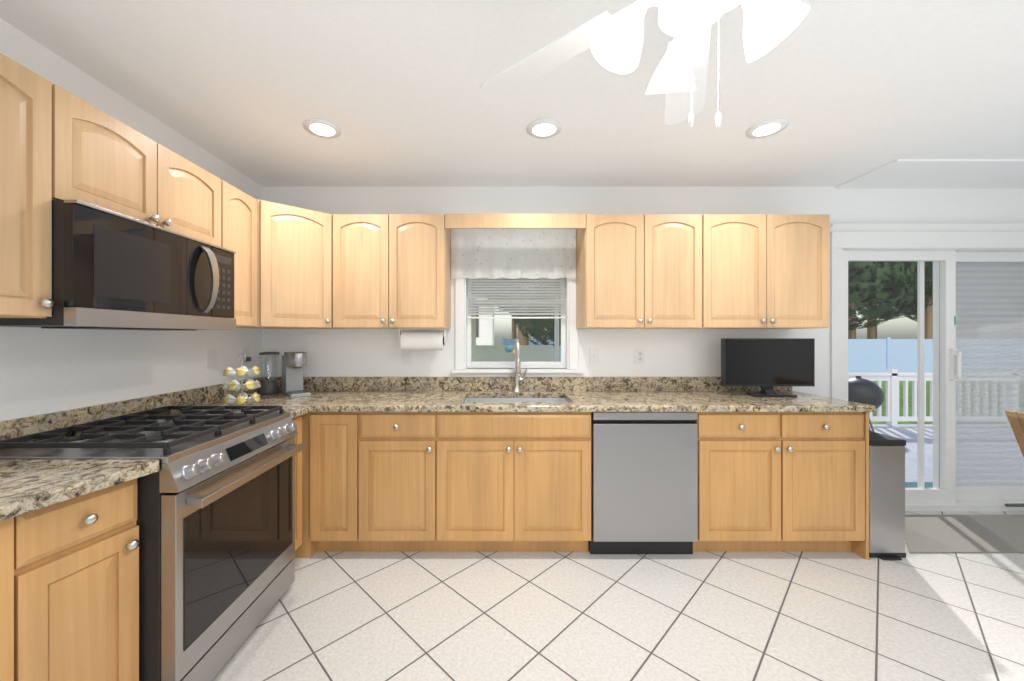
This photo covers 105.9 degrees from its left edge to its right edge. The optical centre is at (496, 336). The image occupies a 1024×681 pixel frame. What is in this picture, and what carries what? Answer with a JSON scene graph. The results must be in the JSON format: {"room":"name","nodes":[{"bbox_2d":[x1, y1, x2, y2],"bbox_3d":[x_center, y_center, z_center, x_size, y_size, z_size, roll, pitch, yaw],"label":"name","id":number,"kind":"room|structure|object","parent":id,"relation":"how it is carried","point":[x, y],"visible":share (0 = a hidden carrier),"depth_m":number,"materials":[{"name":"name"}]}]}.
{"room":"kitchen","nodes":[
{"label":"kitchen","id":0,"kind":"room"},
{"bbox_2d":[0,18,262,420],"bbox_3d":[-1.835,0.090,0.075,0.150,2.440,5.650,0,0,0],"label":"wall","id":1,"kind":"structure","parent":0,"point":[44,370],"depth_m":1.74,"materials":[{"name":"paint"}]},
{"bbox_2d":[0,53,51,320],"bbox_3d":[-1.592,-0.440,1.006,0.335,0.759,0.470,0,0,0],"label":"upper cabinet","id":2,"kind":"object","parent":1,"relation":"attached to","point":[25,96],"depth_m":1.17,"materials":[{"name":"brown wood"}]},
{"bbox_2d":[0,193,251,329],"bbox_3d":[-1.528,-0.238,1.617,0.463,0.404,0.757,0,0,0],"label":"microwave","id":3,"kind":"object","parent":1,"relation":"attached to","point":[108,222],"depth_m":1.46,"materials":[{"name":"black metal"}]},
{"bbox_2d":[52,84,223,240],"bbox_3d":[-1.592,-0.632,1.620,0.335,0.375,0.759,0,0,0],"label":"upper cabinet","id":4,"kind":"object","parent":1,"relation":"attached to","point":[93,151],"depth_m":1.48,"materials":[{"name":"brown wood"}]},
{"bbox_2d":[207,349,216,368],"bbox_3d":[-1.756,0.135,2.381,0.007,0.116,0.072,0,0,0],"label":"outlet","id":5,"kind":"object","parent":1,"relation":"attached to","point":[211,354],"depth_m":2.38,"materials":[{"name":"white plastic"}]},
{"bbox_2d":[224,181,263,328],"bbox_3d":[-1.562,-0.440,2.166,0.394,0.759,0.333,0,0,0],"label":"upper cabinet","id":6,"kind":"object","parent":1,"relation":"attached to","point":[243,213],"depth_m":2.25,"materials":[{"name":"brown wood"}]},
{"bbox_2d":[242,348,250,364],"bbox_3d":[-1.744,0.135,2.701,0.029,0.116,0.072,0,0,0],"label":"outlet","id":7,"kind":"object","parent":1,"relation":"attached to","point":[246,351],"depth_m":2.69,"materials":[{"name":"white plastic"}]},
{"bbox_2d":[0,0,1023,186],"bbox_3d":[1.490,-1.180,0.150,6.800,0.100,5.800,0,0,0],"label":"ceiling","id":8,"kind":"structure","parent":0,"point":[848,90],"depth_m":1.76,"materials":[{"name":"paint"}]},
{"bbox_2d":[303,118,340,137],"bbox_3d":[-0.946,-1.125,2.090,0.189,0.010,0.189,0,0,-45],"label":"recessed light","id":9,"kind":"object","parent":8,"relation":"in","point":[321,128],"depth_m":2.08,"materials":[{"name":"white"}]},
{"bbox_2d":[527,118,561,137],"bbox_3d":[0.256,-1.125,2.090,0.189,0.010,0.189,0,0,-45],"label":"recessed light","id":10,"kind":"object","parent":8,"relation":"in","point":[538,128],"depth_m":2.08,"materials":[{"name":"white"}]},
{"bbox_2d":[480,0,809,127],"bbox_3d":[0.492,-0.794,0.876,1.240,0.670,1.259,0,0,0],"label":"ceiling fan","id":11,"kind":"object","parent":8,"relation":"hanging from","point":[614,42],"visible":1,"depth_m":0.97,"materials":[{"name":"white"}]},
{"bbox_2d":[746,118,788,137],"bbox_3d":[1.461,-1.125,2.090,0.189,0.010,0.189,0,0,-45],"label":"recessed light","id":12,"kind":"object","parent":8,"relation":"in","point":[770,127],"depth_m":2.08,"materials":[{"name":"white"}]},
{"bbox_2d":[835,159,1023,187],"bbox_3d":[3.640,-1.123,2.675,2.200,0.014,0.449,0,0,0],"label":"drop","id":13,"kind":"object","parent":8,"relation":"attached to","point":[952,173],"visible":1,"depth_m":2.65,"materials":[{"name":"paint"}]},
{"bbox_2d":[212,511,1023,680],"bbox_3d":[1.490,1.360,0.150,6.800,0.100,5.800,0,0,0],"label":"floor","id":14,"kind":"structure","parent":0,"point":[578,616],"depth_m":1.80,"materials":[{"name":"tile"}]},
{"bbox_2d":[0,337,875,680],"bbox_3d":[0.223,0.656,1.713,3.964,1.308,2.372,0,0,0],"label":"fitted kitchen","id":15,"kind":"object","parent":14,"relation":"on","point":[166,537],"visible":1,"depth_m":2.27,"materials":[{"name":"brown wood"}]},
{"bbox_2d":[0,405,305,680],"bbox_3d":[-1.363,0.823,1.643,0.750,0.935,0.758,0,0,0],"label":"stove","id":16,"kind":"object","parent":15,"relation":"in","point":[215,521],"depth_m":1.44,"materials":[{"name":"silver metal"}]},
{"bbox_2d":[222,354,260,411],"bbox_3d":[-1.410,0.246,2.135,0.180,0.307,0.180,0,0,0],"label":"carousel","id":17,"kind":"object","parent":15,"relation":"on","point":[236,385],"visible":0.98,"depth_m":2.09,"materials":[{"name":"silver metal"}]},
{"bbox_2d":[259,352,279,394],"bbox_3d":[-1.610,0.252,2.730,0.126,0.295,0.126,0,0,0],"label":"blender","id":18,"kind":"object","parent":15,"relation":"on","point":[268,387],"visible":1,"depth_m":2.69,"materials":[{"name":"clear plastic"}]},
{"bbox_2d":[282,352,310,397],"bbox_3d":[-1.397,0.252,2.674,0.120,0.295,0.270,0,0,-42],"label":"coffee maker","id":19,"kind":"object","parent":15,"relation":"on","point":[293,363],"visible":1,"depth_m":2.65,"materials":[{"name":"silver metal"}]},
{"bbox_2d":[512,337,527,392],"bbox_3d":[0.168,0.201,2.746,0.106,0.398,0.219,0,0,0],"label":"faucet","id":20,"kind":"object","parent":15,"relation":"on","point":[517,341],"depth_m":2.69,"materials":[{"name":"silver metal"}]},
{"bbox_2d":[573,397,697,554],"bbox_3d":[0.872,0.876,2.553,0.618,0.868,0.575,0,0,0],"label":"dishwasher","id":21,"kind":"object","parent":15,"relation":"in","point":[643,464],"depth_m":2.27,"materials":[{"name":"silver metal"}]},
{"bbox_2d":[721,338,814,396],"bbox_3d":[1.847,0.205,2.630,0.615,0.390,0.150,0,0,0],"label":"television","id":22,"kind":"object","parent":15,"relation":"on","point":[766,364],"visible":1,"depth_m":2.62,"materials":[{"name":"black plastic"}]},
{"bbox_2d":[869,431,905,559],"bbox_3d":[2.318,0.960,2.491,0.219,0.700,0.463,0,0,0],"label":"trash can","id":23,"kind":"object","parent":14,"relation":"on","point":[886,497],"visible":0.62,"depth_m":2.29,"materials":[{"name":"silver metal"}]},
{"bbox_2d":[905,515,1023,552],"bbox_3d":[3.245,1.306,2.585,1.490,0.008,0.490,0,0,0],"label":"door mat","id":24,"kind":"object","parent":14,"relation":"on","point":[964,533],"visible":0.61,"depth_m":2.56,"materials":[{"name":"grey fabric"}]},
{"bbox_2d":[1005,410,1023,457],"bbox_3d":[2.945,0.845,1.780,0.630,0.930,0.460,0,0,0],"label":"chair","id":25,"kind":"object","parent":14,"relation":"on","point":[1016,420],"visible":1,"depth_m":1.98,"materials":[{"name":"brown wood"}]},
{"bbox_2d":[263,187,1023,396],"bbox_3d":[1.490,0.090,2.975,6.800,2.440,0.150,0,0,0],"label":"wall","id":26,"kind":"structure","parent":0,"point":[378,352],"depth_m":2.90,"materials":[{"name":"paint"}]},
{"bbox_2d":[264,201,339,328],"bbox_3d":[-1.401,-0.440,2.571,0.720,0.759,0.654,0,0,0],"label":"upper cabinet","id":27,"kind":"object","parent":26,"relation":"attached to","point":[302,246],"depth_m":2.44,"materials":[{"name":"brown wood"}]},
{"bbox_2d":[340,214,451,328],"bbox_3d":[-0.744,-0.440,2.713,0.800,0.759,0.370,0,0,0],"label":"upper cabinet","id":28,"kind":"object","parent":26,"relation":"attached to","point":[395,269],"depth_m":2.57,"materials":[{"name":"brown wood"}]},
{"bbox_2d":[398,328,445,349],"bbox_3d":[-0.520,0.017,2.700,0.324,0.152,0.132,0,0,0],"label":"paper towel holder","id":29,"kind":"object","parent":28,"relation":"attached to","point":[422,340],"visible":1,"depth_m":2.65,"materials":[{"name":"white paper"}]},
{"bbox_2d":[402,350,411,364],"bbox_3d":[-0.675,0.155,2.894,0.072,0.116,0.011,0,0,0],"label":"outlet","id":30,"kind":"object","parent":26,"relation":"attached to","point":[407,357],"depth_m":2.89,"materials":[{"name":"white plastic"}]},
{"bbox_2d":[451,278,582,376],"bbox_3d":[0.147,-0.259,2.950,0.971,1.178,0.200,0,0,0],"label":"window","id":31,"kind":"structure","parent":26,"relation":"in","point":[567,366],"depth_m":2.89,"materials":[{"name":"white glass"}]},
{"bbox_2d":[505,345,514,355],"bbox_3d":[0.115,0.102,2.957,0.110,0.085,0.003,0,0,0],"label":"catcher","id":32,"kind":"object","parent":31,"relation":"attached to","point":[508,348],"visible":0.62,"depth_m":2.96},
{"bbox_2d":[451,229,575,278],"bbox_3d":[0.122,-0.623,2.855,0.921,0.388,0.028,0,0,0],"label":"valance curtain","id":33,"kind":"object","parent":31,"relation":"hanging from","point":[514,253],"visible":0.81,"depth_m":2.85,"materials":[{"name":"fabric"}]},
{"bbox_2d":[468,277,564,318],"bbox_3d":[0.147,-0.454,2.935,0.745,0.626,0.030,0,0,0],"label":"window blinds","id":34,"kind":"object","parent":31,"relation":"attached to","point":[516,286],"visible":0.44,"depth_m":2.94,"materials":[{"name":"white plastic"}]},
{"bbox_2d":[589,349,598,363],"bbox_3d":[0.730,0.145,2.894,0.072,0.116,0.011,0,0,0],"label":"light switch","id":35,"kind":"object","parent":26,"relation":"attached to","point":[593,353],"depth_m":2.89,"materials":[{"name":"white plastic"}]},
{"bbox_2d":[635,349,644,363],"bbox_3d":[1.069,0.145,2.896,0.072,0.116,0.008,0,0,0],"label":"outlet","id":36,"kind":"object","parent":26,"relation":"attached to","point":[639,353],"depth_m":2.89,"materials":[{"name":"white plastic"}]},
{"bbox_2d":[572,214,715,328],"bbox_3d":[1.006,-0.440,2.732,0.832,0.759,0.334,0,0,0],"label":"upper cabinet","id":37,"kind":"object","parent":26,"relation":"attached to","point":[634,271],"depth_m":2.57,"materials":[{"name":"brown wood"}]},
{"bbox_2d":[716,214,829,328],"bbox_3d":[1.764,-0.440,2.732,0.902,0.759,0.334,0,0,0],"label":"upper cabinet","id":38,"kind":"object","parent":26,"relation":"attached to","point":[773,270],"depth_m":2.57,"materials":[{"name":"brown wood"}]},
{"bbox_2d":[830,224,1023,510],"bbox_3d":[3.482,0.237,2.960,2.025,2.145,0.240,0,0,0],"label":"sliding door","id":39,"kind":"structure","parent":26,"relation":"attached to","point":[946,249],"depth_m":2.99,"materials":[{"name":"white plastic"}]},
{"label":"outside","id":40,"kind":"structure","parent":0,"visible":0},
{"bbox_2d":[871,381,1023,423],"bbox_3d":[13.240,1.920,33.000,110.000,0.020,59.800,0,0,0],"label":"lawn","id":41,"kind":"structure","parent":40,"point":[883,409],"depth_m":11.09,"materials":[{"name":"green plant"}]},
{"bbox_2d":[471,307,493,344],"bbox_3d":[-5.460,-1.890,17.900,11.200,7.600,9.000,0,0,0],"label":"neighbor house","id":42,"kind":"structure","parent":41,"relation":"on","point":[484,334],"depth_m":13.90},
{"bbox_2d":[472,279,559,361],"bbox_3d":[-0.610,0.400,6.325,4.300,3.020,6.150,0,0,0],"label":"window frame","id":43,"kind":"structure","parent":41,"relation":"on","point":[556,338],"depth_m":9.25,"materials":[{"name":"white plastic"}]},
{"bbox_2d":[471,337,1023,379],"bbox_3d":[19.240,0.960,13.415,54.000,1.900,7.090,0,0,0],"label":"fence","id":44,"kind":"object","parent":41,"relation":"on","point":[858,367],"depth_m":16.90,"materials":[{"name":"plastic"}]},
{"bbox_2d":[499,261,1023,346],"bbox_3d":[17.076,-6.859,24.684,58.076,17.538,15.740,0,0,7],"label":"outdoor background","id":45,"kind":"object","parent":41,"relation":"on","point":[867,272],"depth_m":18.06,"materials":[{"name":"green plant"}]},
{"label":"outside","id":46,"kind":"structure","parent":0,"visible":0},
{"bbox_2d":[848,369,1023,487],"bbox_3d":[4.518,0.980,4.630,7.445,0.940,3.140,0,0,0],"label":"deck railing","id":47,"kind":"object","parent":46,"point":[894,409],"depth_m":6.05,"materials":[{"name":"white wood"}]},
{"bbox_2d":[848,376,883,431],"bbox_3d":[5.300,0.988,5.631,0.552,0.835,0.578,0,0,0],"label":"outdoor grill","id":48,"kind":"object","parent":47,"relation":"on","point":[868,385],"depth_m":5.45,"materials":[{"name":"black metal"}]}
]}

